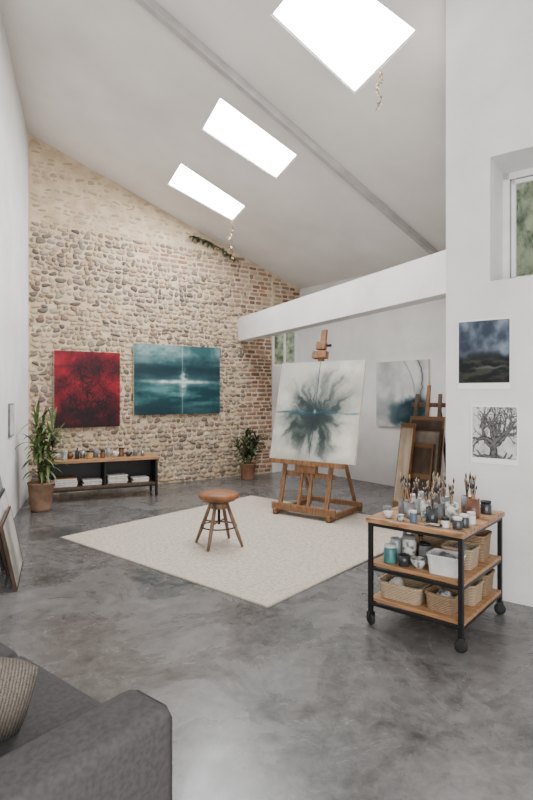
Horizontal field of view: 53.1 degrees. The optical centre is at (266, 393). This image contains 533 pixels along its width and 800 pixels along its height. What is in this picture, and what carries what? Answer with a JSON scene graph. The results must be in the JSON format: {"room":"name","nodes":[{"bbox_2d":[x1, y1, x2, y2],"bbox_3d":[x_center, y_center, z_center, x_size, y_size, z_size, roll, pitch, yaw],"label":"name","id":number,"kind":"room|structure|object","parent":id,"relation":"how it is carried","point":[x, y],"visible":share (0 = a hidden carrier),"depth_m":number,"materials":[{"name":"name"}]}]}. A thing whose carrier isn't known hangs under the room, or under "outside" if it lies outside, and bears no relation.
{"room":"art studio","nodes":[
{"label":"art studio","id":0,"kind":"room"},
{"bbox_2d":[0,13,27,517],"bbox_3d":[-2.844,-1.441,5.336,0.251,5.883,5.000,0,0,-17],"label":"wall","id":1,"kind":"structure","parent":0,"point":[13,128],"depth_m":6.37,"materials":[{"name":"white paint"}]},
{"bbox_2d":[8,403,13,436],"bbox_3d":[-2.969,0.300,6.198,0.022,0.380,0.300,0,0,-17],"label":"framed picture","id":2,"kind":"object","parent":1,"relation":"attached to","point":[11,405],"visible":1,"depth_m":6.15,"materials":[{"name":"paint"}]},
{"bbox_2d":[28,133,299,496],"bbox_3d":[-1.534,-1.223,9.270,5.500,5.446,0.381,0,0,-34],"label":"wall","id":3,"kind":"structure","parent":0,"point":[110,270],"depth_m":8.70,"materials":[{"name":"stone"}]},
{"bbox_2d":[54,350,119,427],"bbox_3d":[-2.746,-0.070,8.190,0.994,1.158,0.032,0,0,-34],"label":"painting","id":4,"kind":"object","parent":3,"relation":"attached to","point":[86,384],"visible":0.99,"depth_m":8.16,"materials":[{"name":"fabric"}]},
{"bbox_2d":[133,343,219,414],"bbox_3d":[-1.491,-0.239,9.044,1.579,1.159,0.032,0,0,-34],"label":"painting","id":5,"kind":"object","parent":3,"relation":"attached to","point":[167,379],"visible":1,"depth_m":8.99,"materials":[{"name":"fabric"}]},
{"bbox_2d":[188,235,238,262],"bbox_3d":[-0.922,-2.538,9.395,1.031,0.358,0.158,0,0,-35],"label":"climbing vine","id":6,"kind":"object","parent":3,"relation":"attached to","point":[197,239],"visible":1,"depth_m":9.35,"materials":[{"name":"green plant"}]},
{"bbox_2d":[273,331,297,366],"bbox_3d":[0.352,-0.895,10.409,0.600,0.730,0.060,0,0,-34],"label":"window","id":7,"kind":"structure","parent":3,"relation":"in","point":[295,332],"depth_m":10.41,"materials":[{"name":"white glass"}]},
{"bbox_2d":[238,250,445,341],"bbox_3d":[0.776,-1.180,7.319,0.200,0.420,5.644,0,0,-26],"label":"beam","id":8,"kind":"structure","parent":3,"relation":"attached to","point":[421,280],"depth_m":6.45,"materials":[{"name":"white paint"}]},
{"bbox_2d":[0,0,445,288],"bbox_3d":[0.014,-3.619,4.870,7.667,3.391,12.140,0,0,0],"label":"ceiling","id":9,"kind":"structure","parent":0,"point":[105,84],"depth_m":6.20,"materials":[{"name":"paint"}]},
{"bbox_2d":[167,163,244,219],"bbox_3d":[-0.867,-3.021,8.015,1.179,0.437,0.718,0,0,-30],"label":"window","id":10,"kind":"structure","parent":9,"relation":"attached to","point":[183,179],"depth_m":8.07,"materials":[{"name":"white"}]},
{"bbox_2d":[228,221,234,263],"bbox_3d":[-0.569,-2.444,8.603,0.114,0.728,0.115,0,0,0],"label":"vine","id":11,"kind":"object","parent":9,"relation":"hanging from","point":[230,235],"visible":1,"depth_m":8.60,"materials":[{"name":"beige plant"}]},
{"bbox_2d":[201,97,296,177],"bbox_3d":[-0.188,-3.103,6.525,1.212,0.441,0.688,0,0,-31],"label":"window","id":12,"kind":"structure","parent":9,"relation":"attached to","point":[224,122],"depth_m":6.54,"materials":[{"name":"white"}]},
{"bbox_2d":[135,0,438,254],"bbox_3d":[0.529,-2.888,6.210,5.032,1.794,0.072,0,0,-39],"label":"ceiling beam","id":13,"kind":"structure","parent":9,"relation":"attached to","point":[151,6],"depth_m":5.81,"materials":[{"name":"paint"}]},
{"bbox_2d":[270,0,416,92],"bbox_3d":[0.613,-3.202,4.689,1.038,0.395,0.939,0,0,-24],"label":"window","id":14,"kind":"structure","parent":9,"relation":"attached to","point":[354,39],"depth_m":4.71,"materials":[{"name":"white"}]},
{"bbox_2d":[375,70,382,109],"bbox_3d":[1.050,-2.826,4.967,0.077,0.386,0.075,0,0,36],"label":"vine","id":15,"kind":"object","parent":14,"relation":"hanging from","point":[377,84],"visible":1,"depth_m":4.96,"materials":[{"name":"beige plant"}]},
{"bbox_2d":[0,470,532,799],"bbox_3d":[0.300,1.550,3.800,13.000,0.100,20.000,0,0,0],"label":"floor","id":16,"kind":"structure","parent":0,"point":[299,697],"depth_m":2.98,"materials":[{"name":"concrete"}]},
{"bbox_2d":[0,552,3,570],"bbox_3d":[-2.482,1.096,4.919,0.184,0.808,0.900,0,0,-21],"label":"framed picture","id":17,"kind":"object","parent":16,"relation":"on","point":[1,560],"visible":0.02,"depth_m":4.53,"materials":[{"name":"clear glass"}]},
{"bbox_2d":[0,477,7,575],"bbox_3d":[-2.361,1.140,4.773,0.166,0.720,0.860,0,0,-21],"label":"framed picture","id":18,"kind":"object","parent":16,"relation":"on","point":[1,486],"visible":0.02,"depth_m":4.39,"materials":[{"name":"brown wood"}]},
{"bbox_2d":[0,488,11,582],"bbox_3d":[-2.231,1.184,4.588,0.148,0.632,0.800,0,0,-21],"label":"framed picture","id":19,"kind":"object","parent":16,"relation":"on","point":[4,504],"visible":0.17,"depth_m":4.52,"materials":[{"name":"brown wood"}]},
{"bbox_2d":[0,506,22,591],"bbox_3d":[-2.087,1.243,4.375,0.124,0.514,0.760,0,0,-21],"label":"framed picture","id":20,"kind":"object","parent":16,"relation":"on","point":[8,531],"visible":1,"depth_m":4.25,"materials":[{"name":"brown wood"}]},
{"bbox_2d":[15,401,75,512],"bbox_3d":[-2.799,0.790,6.798,0.595,1.420,0.826,0,0,41],"label":"potted plant","id":21,"kind":"object","parent":16,"relation":"on","point":[40,491],"visible":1,"depth_m":6.76,"materials":[{"name":"green plant"}]},
{"bbox_2d":[0,642,171,799],"bbox_3d":[-1.236,1.080,1.698,1.750,0.840,0.940,0,0,38],"label":"sofa","id":22,"kind":"object","parent":16,"relation":"on","point":[68,745],"visible":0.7,"depth_m":1.41,"materials":[{"name":"grey fabric"}]},
{"bbox_2d":[0,642,17,657],"bbox_3d":[-1.432,1.093,1.993,0.667,0.205,0.720,0,0,38],"label":"cushion","id":23,"kind":"object","parent":22,"relation":"on","point":[5,651],"depth_m":2.06,"materials":[{"name":"grey fabric"}]},
{"bbox_2d":[0,657,37,741],"bbox_3d":[-0.817,0.864,1.495,0.320,0.302,0.210,0,0,-25],"label":"throw pillow","id":24,"kind":"object","parent":22,"relation":"on","point":[17,676],"visible":0.99,"depth_m":1.47,"materials":[{"name":"fabric"}]},
{"bbox_2d":[0,656,100,756],"bbox_3d":[-0.904,1.093,1.576,0.667,0.205,0.720,0,0,38],"label":"seat cushion","id":25,"kind":"object","parent":22,"relation":"on","point":[55,702],"depth_m":1.68,"materials":[{"name":"grey fabric"}]},
{"bbox_2d":[48,453,159,495],"bbox_3d":[-2.370,1.210,7.737,1.546,0.580,0.440,0,0,-25],"label":"storage bench","id":26,"kind":"object","parent":16,"relation":"on","point":[147,465],"visible":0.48,"depth_m":7.79,"materials":[{"name":"brown wood"}]},
{"bbox_2d":[62,451,66,459],"bbox_3d":[-2.828,0.859,7.466,0.071,0.120,0.070,0,0,0],"label":"jar","id":27,"kind":"object","parent":26,"relation":"on","point":[64,457],"visible":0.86,"depth_m":7.44,"materials":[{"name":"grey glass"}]},
{"bbox_2d":[54,484,76,487],"bbox_3d":[-2.831,1.280,7.496,0.300,0.028,0.223,0,0,-22],"label":"book","id":28,"kind":"object","parent":26,"relation":"on","point":[74,485],"visible":0.44,"depth_m":7.40,"materials":[{"name":"paper"}]},
{"bbox_2d":[54,482,77,485],"bbox_3d":[-2.831,1.251,7.496,0.300,0.028,0.223,0,0,-28],"label":"book","id":29,"kind":"object","parent":28,"relation":"on","point":[59,484],"visible":0.52,"depth_m":7.39,"materials":[{"name":"paper"}]},
{"bbox_2d":[53,479,76,483],"bbox_3d":[-2.831,1.222,7.496,0.300,0.028,0.223,0,0,-25],"label":"book","id":30,"kind":"object","parent":29,"relation":"on","point":[73,481],"visible":0.47,"depth_m":7.39,"materials":[{"name":"paper"}]},
{"bbox_2d":[54,476,76,481],"bbox_3d":[-2.831,1.193,7.496,0.300,0.028,0.223,0,0,-22],"label":"book","id":31,"kind":"object","parent":30,"relation":"on","point":[70,478],"visible":0.82,"depth_m":7.44,"materials":[{"name":"paper"}]},
{"bbox_2d":[75,447,79,458],"bbox_3d":[-2.683,0.839,7.556,0.060,0.160,0.059,0,0,0],"label":"bottle","id":32,"kind":"object","parent":26,"relation":"on","point":[77,453],"visible":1,"depth_m":7.54,"materials":[{"name":"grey glass"}]},
{"bbox_2d":[87,451,92,458],"bbox_3d":[-2.525,0.866,7.620,0.092,0.106,0.090,0,0,0],"label":"jar","id":33,"kind":"object","parent":26,"relation":"on","point":[89,453],"visible":1,"depth_m":7.58,"materials":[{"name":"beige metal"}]},
{"bbox_2d":[82,483,101,485],"bbox_3d":[-2.514,1.282,7.668,0.260,0.024,0.203,0,0,-22],"label":"book","id":34,"kind":"object","parent":26,"relation":"on","point":[82,483],"visible":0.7,"depth_m":7.58,"materials":[{"name":"paper"}]},
{"bbox_2d":[81,480,101,483],"bbox_3d":[-2.514,1.257,7.668,0.260,0.024,0.203,0,0,-28],"label":"book","id":35,"kind":"object","parent":34,"relation":"on","point":[81,480],"visible":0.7,"depth_m":7.59,"materials":[{"name":"white paper"}]},
{"bbox_2d":[81,477,101,481],"bbox_3d":[-2.514,1.232,7.668,0.260,0.024,0.203,0,0,-25],"label":"book","id":36,"kind":"object","parent":35,"relation":"on","point":[96,478],"visible":1,"depth_m":7.61,"materials":[{"name":"paper"}]},
{"bbox_2d":[93,449,97,457],"bbox_3d":[-2.482,0.859,7.740,0.080,0.120,0.079,0,0,0],"label":"cup","id":37,"kind":"object","parent":26,"relation":"on","point":[95,451],"visible":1,"depth_m":7.71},
{"bbox_2d":[100,450,104,457],"bbox_3d":[-2.366,0.866,7.706,0.071,0.106,0.070,0,0,0],"label":"jar","id":38,"kind":"object","parent":26,"relation":"on","point":[102,452],"visible":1,"depth_m":7.68,"materials":[{"name":"ceramic"}]},
{"bbox_2d":[54,478,154,490],"bbox_3d":[-2.370,1.310,7.737,1.466,0.030,0.380,0,0,-25],"label":"shelf","id":39,"kind":"object","parent":26,"relation":"attached to","point":[151,482],"depth_m":7.62,"materials":[{"name":"black wood"}]},
{"bbox_2d":[106,445,110,456],"bbox_3d":[-2.315,0.834,7.807,0.060,0.170,0.059,0,0,0],"label":"bottle","id":40,"kind":"object","parent":26,"relation":"on","point":[108,451],"visible":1,"depth_m":7.79,"materials":[{"name":"clear glass"}]},
{"bbox_2d":[106,481,126,483],"bbox_3d":[-2.197,1.283,7.817,0.280,0.022,0.203,0,0,-21],"label":"book","id":41,"kind":"object","parent":26,"relation":"on","point":[106,481],"visible":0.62,"depth_m":7.72,"materials":[{"name":"white paper"}]},
{"bbox_2d":[106,479,127,481],"bbox_3d":[-2.197,1.260,7.817,0.280,0.022,0.203,0,0,-29],"label":"book","id":42,"kind":"object","parent":41,"relation":"on","point":[106,479],"visible":0.55,"depth_m":7.72,"materials":[{"name":"paper"}]},
{"bbox_2d":[106,478,127,480],"bbox_3d":[-2.197,1.237,7.817,0.280,0.022,0.203,0,0,-25],"label":"book","id":43,"kind":"object","parent":42,"relation":"on","point":[106,478],"visible":0.59,"depth_m":7.73,"materials":[{"name":"paper"}]},
{"bbox_2d":[106,476,126,478],"bbox_3d":[-2.197,1.214,7.817,0.280,0.022,0.203,0,0,-21],"label":"book","id":44,"kind":"object","parent":43,"relation":"on","point":[106,476],"visible":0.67,"depth_m":7.72,"materials":[{"name":"paper"}]},
{"bbox_2d":[106,473,127,477],"bbox_3d":[-2.197,1.191,7.817,0.280,0.022,0.203,0,0,-29],"label":"book","id":45,"kind":"object","parent":44,"relation":"on","point":[116,474],"visible":0.87,"depth_m":7.77,"materials":[{"name":"paper"}]},
{"bbox_2d":[118,448,123,456],"bbox_3d":[-2.147,0.856,7.875,0.082,0.126,0.080,0,0,0],"label":"jar","id":46,"kind":"object","parent":26,"relation":"on","point":[121,450],"visible":0.98,"depth_m":7.84,"materials":[{"name":"ceramic"}]},
{"bbox_3d":[-1.899,1.284,7.957,0.240,0.020,0.223,0,0,-23],"label":"book","id":47,"kind":"object","parent":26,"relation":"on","visible":0},
{"bbox_3d":[-1.899,1.263,7.957,0.240,0.020,0.223,0,0,-28],"label":"book","id":48,"kind":"object","parent":47,"relation":"on","visible":0},
{"bbox_2d":[130,475,148,478],"bbox_3d":[-1.899,1.242,7.957,0.240,0.020,0.223,0,0,-25],"label":"book","id":49,"kind":"object","parent":48,"relation":"on","point":[138,476],"visible":1,"depth_m":7.89,"materials":[{"name":"paper"}]},
{"bbox_2d":[60,495,409,607],"bbox_3d":[-0.109,1.494,5.778,2.829,0.012,2.980,0,0,40],"label":"rug","id":50,"kind":"object","parent":16,"relation":"on","point":[283,555],"visible":0.77,"depth_m":5.20,"materials":[{"name":"carpet"}]},
{"bbox_2d":[195,489,243,551],"bbox_3d":[-0.469,1.227,5.260,0.400,0.524,0.400,0,0,-26],"label":"stool","id":51,"kind":"object","parent":50,"relation":"on","point":[218,499],"visible":1,"depth_m":5.18,"materials":[{"name":"wood"}]},
{"bbox_2d":[269,329,362,522],"bbox_3d":[0.666,0.330,6.688,1.060,2.314,0.840,0,0,37],"label":"easel","id":52,"kind":"object","parent":50,"relation":"on","point":[304,469],"visible":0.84,"depth_m":6.51,"materials":[{"name":"brown wood"}]},
{"bbox_2d":[269,458,343,473],"bbox_3d":[0.456,0.881,6.408,0.856,0.152,0.648,0,0,0],"label":"tray","id":53,"kind":"object","parent":52,"relation":"on","point":[301,467],"depth_m":6.43,"materials":[{"name":"brown wood"}]},
{"bbox_2d":[270,360,366,464],"bbox_3d":[0.614,0.206,6.552,1.200,1.221,0.316,0,0,37],"label":"canvas","id":54,"kind":"object","parent":52,"relation":"on","point":[319,406],"visible":1,"depth_m":6.50,"materials":[{"name":"fabric"}]},
{"bbox_2d":[229,426,266,479],"bbox_3d":[-0.302,1.018,9.222,0.725,0.964,0.557,0,0,-15],"label":"potted plant","id":55,"kind":"object","parent":16,"relation":"on","point":[247,468],"visible":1,"depth_m":9.24,"materials":[{"name":"green plant"}]},
{"bbox_2d":[392,423,415,505],"bbox_3d":[1.835,0.944,7.100,0.204,1.113,0.240,0,0,-30],"label":"canvas","id":56,"kind":"object","parent":16,"relation":"on","point":[408,430],"visible":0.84,"depth_m":7.09,"materials":[{"name":"fabric"}]},
{"bbox_2d":[410,443,434,499],"bbox_3d":[1.983,1.073,6.970,0.160,0.855,0.400,0,0,-39],"label":"canvas","id":57,"kind":"object","parent":16,"relation":"on","point":[423,454],"visible":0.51,"depth_m":6.92,"materials":[{"name":"brown wood"}]},
{"bbox_2d":[414,428,442,493],"bbox_3d":[2.045,0.978,7.024,0.193,1.044,0.500,0,0,-42],"label":"canvas","id":58,"kind":"object","parent":16,"relation":"on","point":[422,435],"visible":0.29,"depth_m":6.92,"materials":[{"name":"brown wood"}]},
{"bbox_2d":[411,385,445,483],"bbox_3d":[2.188,0.689,7.273,0.620,1.622,0.600,0,0,43],"label":"easel","id":59,"kind":"object","parent":16,"relation":"on","point":[416,404],"visible":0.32,"depth_m":7.28,"materials":[{"name":"brown wood"}]},
{"bbox_2d":[410,416,445,482],"bbox_3d":[2.118,0.725,7.124,0.500,0.850,0.188,0,0,43],"label":"canvas","id":60,"kind":"object","parent":59,"relation":"on","point":[427,422],"visible":0.2,"depth_m":7.10,"materials":[{"name":"paint"}]},
{"bbox_2d":[366,506,505,652],"bbox_3d":[1.135,1.151,3.553,0.664,0.698,0.763,0,0,41],"label":"utility cart","id":61,"kind":"object","parent":16,"relation":"on","point":[466,614],"visible":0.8,"depth_m":3.33,"materials":[{"name":"wood"}]},
{"bbox_2d":[383,505,390,513],"bbox_3d":[0.807,0.776,3.570,0.056,0.050,0.055,0,0,0],"label":"cup","id":62,"kind":"object","parent":61,"relation":"on","point":[385,507],"visible":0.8,"depth_m":3.55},
{"bbox_2d":[383,510,392,517],"bbox_3d":[0.788,0.781,3.455,0.060,0.040,0.059,0,0,0],"label":"bowl","id":63,"kind":"object","parent":61,"relation":"on","point":[387,513],"visible":1,"depth_m":3.44,"materials":[{"name":"white ceramic"}]},
{"bbox_2d":[384,543,396,563],"bbox_3d":[0.807,1.038,3.478,0.086,0.116,0.084,0,0,0],"label":"jar","id":64,"kind":"object","parent":61,"relation":"on","point":[390,551],"visible":1,"depth_m":3.44,"materials":[{"name":"teal ceramic"}]},
{"bbox_2d":[390,536,401,558],"bbox_3d":[0.870,1.032,3.582,0.082,0.130,0.080,0,0,0],"label":"jar","id":65,"kind":"object","parent":61,"relation":"on","point":[396,540],"visible":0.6,"depth_m":3.55,"materials":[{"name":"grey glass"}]},
{"bbox_2d":[396,514,403,520],"bbox_3d":[0.850,0.783,3.389,0.048,0.035,0.047,0,0,0],"label":"cup","id":66,"kind":"object","parent":61,"relation":"on","point":[400,517],"visible":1,"depth_m":3.37,"materials":[{"name":"ceramic"}]},
{"bbox_2d":[398,499,407,513],"bbox_3d":[0.920,0.756,3.579,0.068,0.090,0.067,0,0,0],"label":"jar","id":67,"kind":"object","parent":61,"relation":"on","point":[400,502],"visible":0.59,"depth_m":3.56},
{"bbox_2d":[398,553,409,566],"bbox_3d":[0.877,1.062,3.405,0.076,0.070,0.075,0,0,0],"label":"jar","id":68,"kind":"object","parent":61,"relation":"on","point":[403,558],"visible":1,"depth_m":3.38,"materials":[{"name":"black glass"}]},
{"bbox_2d":[378,573,431,605],"bbox_3d":[0.906,1.272,3.485,0.308,0.110,0.228,0,0,39],"label":"basket","id":69,"kind":"object","parent":61,"relation":"on","point":[412,593],"visible":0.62,"depth_m":3.42,"materials":[{"name":"wicker"}]},
{"bbox_2d":[389,576,404,585],"bbox_3d":[0.862,1.262,3.524,0.107,0.109,0.135,0,0,41],"label":"rag","id":70,"kind":"object","parent":69,"relation":"in","point":[396,580],"visible":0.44,"depth_m":3.50,"materials":[{"name":"white fabric"}]},
{"bbox_2d":[402,534,415,562],"bbox_3d":[0.940,1.014,3.509,0.092,0.166,0.090,0,0,0],"label":"jar","id":71,"kind":"object","parent":61,"relation":"on","point":[409,540],"visible":0.8,"depth_m":3.47,"materials":[{"name":"ceramic"}]},
{"bbox_2d":[404,501,414,517],"bbox_3d":[0.929,0.751,3.466,0.072,0.100,0.071,0,0,0],"label":"jar","id":72,"kind":"object","parent":61,"relation":"on","point":[407,506],"visible":0.73,"depth_m":3.44,"materials":[{"name":"metal"}]},
{"bbox_2d":[410,510,416,522],"bbox_3d":[0.918,0.763,3.330,0.045,0.076,0.044,0,0,0],"label":"paint pot","id":73,"kind":"object","parent":61,"relation":"on","point":[413,513],"visible":1,"depth_m":3.31,"materials":[{"name":"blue plastic"}]},
{"bbox_2d":[411,497,421,513],"bbox_3d":[1.011,0.751,3.593,0.072,0.100,0.071,0,0,0],"label":"jar","id":74,"kind":"object","parent":61,"relation":"on","point":[417,501],"visible":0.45,"depth_m":3.56,"materials":[{"name":"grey glass"}]},
{"bbox_2d":[410,556,426,568],"bbox_3d":[0.958,1.067,3.362,0.100,0.060,0.098,0,0,0],"label":"bowl","id":75,"kind":"object","parent":61,"relation":"on","point":[418,562],"visible":1,"depth_m":3.34,"materials":[{"name":"ceramic"}]},
{"bbox_2d":[416,534,422,555],"bbox_3d":[1.039,1.016,3.595,0.080,0.160,0.079,0,0,0],"label":"bottle","id":76,"kind":"object","parent":61,"relation":"on","point":[420,537],"visible":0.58,"depth_m":3.58,"materials":[{"name":"glass"}]},
{"bbox_2d":[418,491,424,499],"bbox_3d":[1.124,0.756,3.878,0.082,0.090,0.080,0,0,0],"label":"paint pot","id":77,"kind":"object","parent":61,"relation":"on","point":[421,493],"visible":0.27,"depth_m":3.84,"materials":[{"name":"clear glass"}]},
{"bbox_2d":[421,512,425,520],"bbox_3d":[1.000,0.776,3.379,0.044,0.050,0.043,0,0,0],"label":"cup","id":78,"kind":"object","parent":61,"relation":"on","point":[423,514],"visible":0.73,"depth_m":3.36,"materials":[{"name":"ceramic"}]},
{"bbox_2d":[418,541,430,564],"bbox_3d":[1.029,1.028,3.459,0.082,0.136,0.080,0,0,0],"label":"jar","id":79,"kind":"object","parent":61,"relation":"on","point":[424,546],"visible":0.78,"depth_m":3.43,"materials":[{"name":"ceramic"}]},
{"bbox_2d":[420,500,430,516],"bbox_3d":[1.036,0.746,3.453,0.076,0.110,0.075,0,0,0],"label":"jar","id":80,"kind":"object","parent":61,"relation":"on","point":[423,504],"visible":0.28,"depth_m":3.43,"materials":[{"name":"ceramic"}]},
{"bbox_2d":[410,533,446,548],"bbox_3d":[1.166,1.026,3.789,0.248,0.140,0.228,0,0,41],"label":"basket","id":81,"kind":"object","parent":61,"relation":"on","point":[435,542],"visible":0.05,"depth_m":3.67,"materials":[{"name":"wicker"}]},
{"bbox_2d":[426,506,437,522],"bbox_3d":[1.032,0.753,3.325,0.072,0.095,0.071,0,0,0],"label":"jar","id":82,"kind":"object","parent":61,"relation":"on","point":[431,513],"visible":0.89,"depth_m":3.29,"materials":[{"name":"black glass"}]},
{"bbox_2d":[428,494,437,501],"bbox_3d":[1.154,0.746,3.668,0.076,0.110,0.075,0,0,0],"label":"jar","id":83,"kind":"object","parent":61,"relation":"on","point":[436,495],"visible":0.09,"depth_m":3.63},
{"bbox_2d":[424,523,442,526],"bbox_3d":[1.012,0.790,3.231,0.112,0.022,0.028,0,0,35],"label":"paint tube","id":84,"kind":"object","parent":61,"relation":"on","point":[432,524],"visible":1,"depth_m":3.21,"materials":[{"name":"metal"}]},
{"bbox_2d":[374,588,500,625],"bbox_3d":[1.135,1.339,3.553,0.616,0.024,0.678,0,0,41],"label":"shelf","id":85,"kind":"object","parent":61,"relation":"attached to","point":[471,613],"depth_m":3.31,"materials":[{"name":"brown wood"}]},
{"bbox_2d":[374,554,500,586],"bbox_3d":[1.135,1.109,3.553,0.616,0.024,0.678,0,0,41],"label":"shelf","id":86,"kind":"object","parent":61,"relation":"attached to","point":[470,576],"depth_m":3.33,"materials":[{"name":"brown wood"}]},
{"bbox_2d":[434,502,444,518],"bbox_3d":[1.115,0.751,3.438,0.068,0.100,0.067,0,0,0],"label":"jar","id":87,"kind":"object","parent":61,"relation":"on","point":[441,507],"visible":0.55,"depth_m":3.41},
{"bbox_2d":[424,585,464,614],"bbox_3d":[1.101,1.272,3.298,0.188,0.110,0.198,0,0,-44],"label":"basket","id":88,"kind":"object","parent":61,"relation":"on","point":[435,602],"visible":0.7,"depth_m":3.24,"materials":[{"name":"wicker"}]},
{"bbox_2d":[436,588,453,596],"bbox_3d":[1.101,1.260,3.296,0.114,0.113,0.122,0,0,41],"label":"rag","id":89,"kind":"object","parent":88,"relation":"in","point":[442,591],"visible":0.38,"depth_m":3.27,"materials":[{"name":"fabric"}]},
{"bbox_2d":[440,495,449,502],"bbox_3d":[1.178,0.741,3.542,0.076,0.120,0.075,0,0,0],"label":"jar","id":90,"kind":"object","parent":61,"relation":"on","point":[446,498],"visible":0.16,"depth_m":3.51,"materials":[{"name":"ceramic"}]},
{"bbox_2d":[441,516,449,527],"bbox_3d":[1.077,0.770,3.208,0.049,0.061,0.048,0,0,0],"label":"paint pot","id":91,"kind":"object","parent":61,"relation":"on","point":[445,522],"visible":1,"depth_m":3.19,"materials":[{"name":"white plastic"}]},
{"bbox_2d":[426,548,465,577],"bbox_3d":[1.101,1.036,3.266,0.208,0.120,0.158,0,0,38],"label":"plastic tub","id":92,"kind":"object","parent":61,"relation":"on","point":[438,565],"visible":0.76,"depth_m":3.22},
{"bbox_2d":[439,551,454,557],"bbox_3d":[1.103,1.028,3.267,0.118,0.118,0.095,0,0,20],"label":"rag","id":93,"kind":"object","parent":92,"relation":"in","point":[443,553],"visible":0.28,"depth_m":3.25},
{"bbox_2d":[445,501,458,520],"bbox_3d":[1.176,0.746,3.386,0.084,0.110,0.083,0,0,0],"label":"jar","id":94,"kind":"object","parent":61,"relation":"on","point":[450,509],"visible":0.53,"depth_m":3.35,"materials":[{"name":"ceramic"}]},
{"bbox_2d":[452,516,462,529],"bbox_3d":[1.136,0.765,3.170,0.057,0.071,0.056,0,0,0],"label":"paint pot","id":95,"kind":"object","parent":61,"relation":"on","point":[457,523],"visible":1,"depth_m":3.15,"materials":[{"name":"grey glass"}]},
{"bbox_2d":[441,540,479,569],"bbox_3d":[1.245,1.032,3.419,0.208,0.130,0.188,0,0,41],"label":"basket","id":96,"kind":"object","parent":61,"relation":"on","point":[471,559],"visible":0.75,"depth_m":3.36,"materials":[{"name":"wicker"}]},
{"bbox_2d":[453,543,469,549],"bbox_3d":[1.242,1.024,3.419,0.132,0.126,0.108,0,0,41],"label":"rag","id":97,"kind":"object","parent":96,"relation":"in","point":[456,544],"visible":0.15,"depth_m":3.40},
{"bbox_2d":[460,513,468,527],"bbox_3d":[1.196,0.763,3.224,0.057,0.076,0.056,0,0,0],"label":"paint pot","id":98,"kind":"object","parent":61,"relation":"on","point":[465,517],"visible":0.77,"depth_m":3.20,"materials":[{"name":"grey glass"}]},
{"bbox_2d":[448,578,483,605],"bbox_3d":[1.278,1.262,3.443,0.208,0.130,0.198,0,0,41],"label":"basket","id":99,"kind":"object","parent":61,"relation":"on","point":[473,593],"visible":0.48,"depth_m":3.35,"materials":[{"name":"wicker"}]},
{"bbox_2d":[461,495,470,512],"bbox_3d":[1.364,0.746,3.620,0.080,0.110,0.079,0,0,0],"label":"jar","id":100,"kind":"object","parent":61,"relation":"on","point":[463,497],"visible":0.47,"depth_m":3.60,"materials":[{"name":"glass"}]},
{"bbox_2d":[467,511,475,524],"bbox_3d":[1.262,0.763,3.286,0.053,0.076,0.052,0,0,0],"label":"paint pot","id":101,"kind":"object","parent":61,"relation":"on","point":[472,518],"visible":0.81,"depth_m":3.26,"materials":[{"name":"white plastic"}]},
{"bbox_2d":[466,497,479,517],"bbox_3d":[1.347,0.741,3.477,0.084,0.120,0.083,0,0,0],"label":"jar","id":102,"kind":"object","parent":61,"relation":"on","point":[471,504],"visible":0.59,"depth_m":3.44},
{"bbox_2d":[465,529,491,561],"bbox_3d":[1.394,1.012,3.594,0.208,0.170,0.208,0,0,37],"label":"basket","id":103,"kind":"object","parent":61,"relation":"on","point":[483,538],"visible":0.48,"depth_m":3.50,"materials":[{"name":"wicker"}]},
{"bbox_2d":[480,500,491,513],"bbox_3d":[1.473,0.758,3.579,0.071,0.086,0.070,0,0,0],"label":"paint pot","id":104,"kind":"object","parent":61,"relation":"on","point":[485,506],"visible":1,"depth_m":3.55,"materials":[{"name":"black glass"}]},
{"bbox_2d":[481,569,494,595],"bbox_3d":[1.418,1.256,3.607,0.208,0.140,0.198,0,0,41],"label":"basket","id":105,"kind":"object","parent":61,"relation":"on","point":[488,577],"visible":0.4,"depth_m":3.51,"materials":[{"name":"wicker"}]},
{"bbox_2d":[275,332,293,364],"bbox_3d":[0.917,-0.810,12.906,2.940,4.737,1.430,0,0,0],"label":"bush","id":106,"kind":"object","parent":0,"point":[289,336],"visible":0.04,"depth_m":12.39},
{"bbox_2d":[300,272,445,495],"bbox_3d":[2.065,-0.311,8.871,0.250,3.623,4.400,0,0,-36],"label":"wall","id":107,"kind":"structure","parent":0,"point":[414,332],"depth_m":8.88,"materials":[{"name":"white paint"}]},
{"bbox_2d":[376,359,429,426],"bbox_3d":[2.157,0.000,8.497,0.042,1.054,1.039,0,0,-36],"label":"painting","id":108,"kind":"object","parent":107,"relation":"attached to","point":[398,383],"visible":0.89,"depth_m":8.51,"materials":[{"name":"fabric"}]},
{"bbox_2d":[446,0,532,606],"bbox_3d":[2.578,-0.809,3.542,2.600,4.617,0.500,0,0,37],"label":"wall","id":109,"kind":"structure","parent":0,"point":[489,43],"depth_m":3.96,"materials":[{"name":"white paint"}]},
{"bbox_2d":[458,317,510,388],"bbox_3d":[1.609,-0.297,3.950,0.376,0.519,0.006,0,0,37],"label":"art print","id":110,"kind":"object","parent":109,"relation":"attached to","point":[484,345],"visible":1,"depth_m":3.94,"materials":[{"name":"paper"}]},
{"bbox_2d":[471,405,518,465],"bbox_3d":[1.669,0.297,3.905,0.333,0.433,0.006,0,0,37],"label":"art print","id":111,"kind":"object","parent":109,"relation":"attached to","point":[494,428],"visible":1,"depth_m":3.90,"materials":[{"name":"paper"}]},
{"bbox_2d":[503,168,532,278],"bbox_3d":[2.418,-1.289,3.874,1.300,0.913,0.060,0,0,37],"label":"window","id":112,"kind":"structure","parent":109,"relation":"in","point":[510,180],"depth_m":4.21,"materials":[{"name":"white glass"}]},
{"label":"outside","id":113,"kind":"structure","parent":0,"visible":0},
{"bbox_2d":[516,182,532,276],"bbox_3d":[3.279,-1.002,5.671,1.694,5.307,1.828,0,0,-10],"label":"bush","id":114,"kind":"object","parent":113,"point":[524,192],"visible":0.09,"depth_m":5.45,"materials":[{"name":"plant"}]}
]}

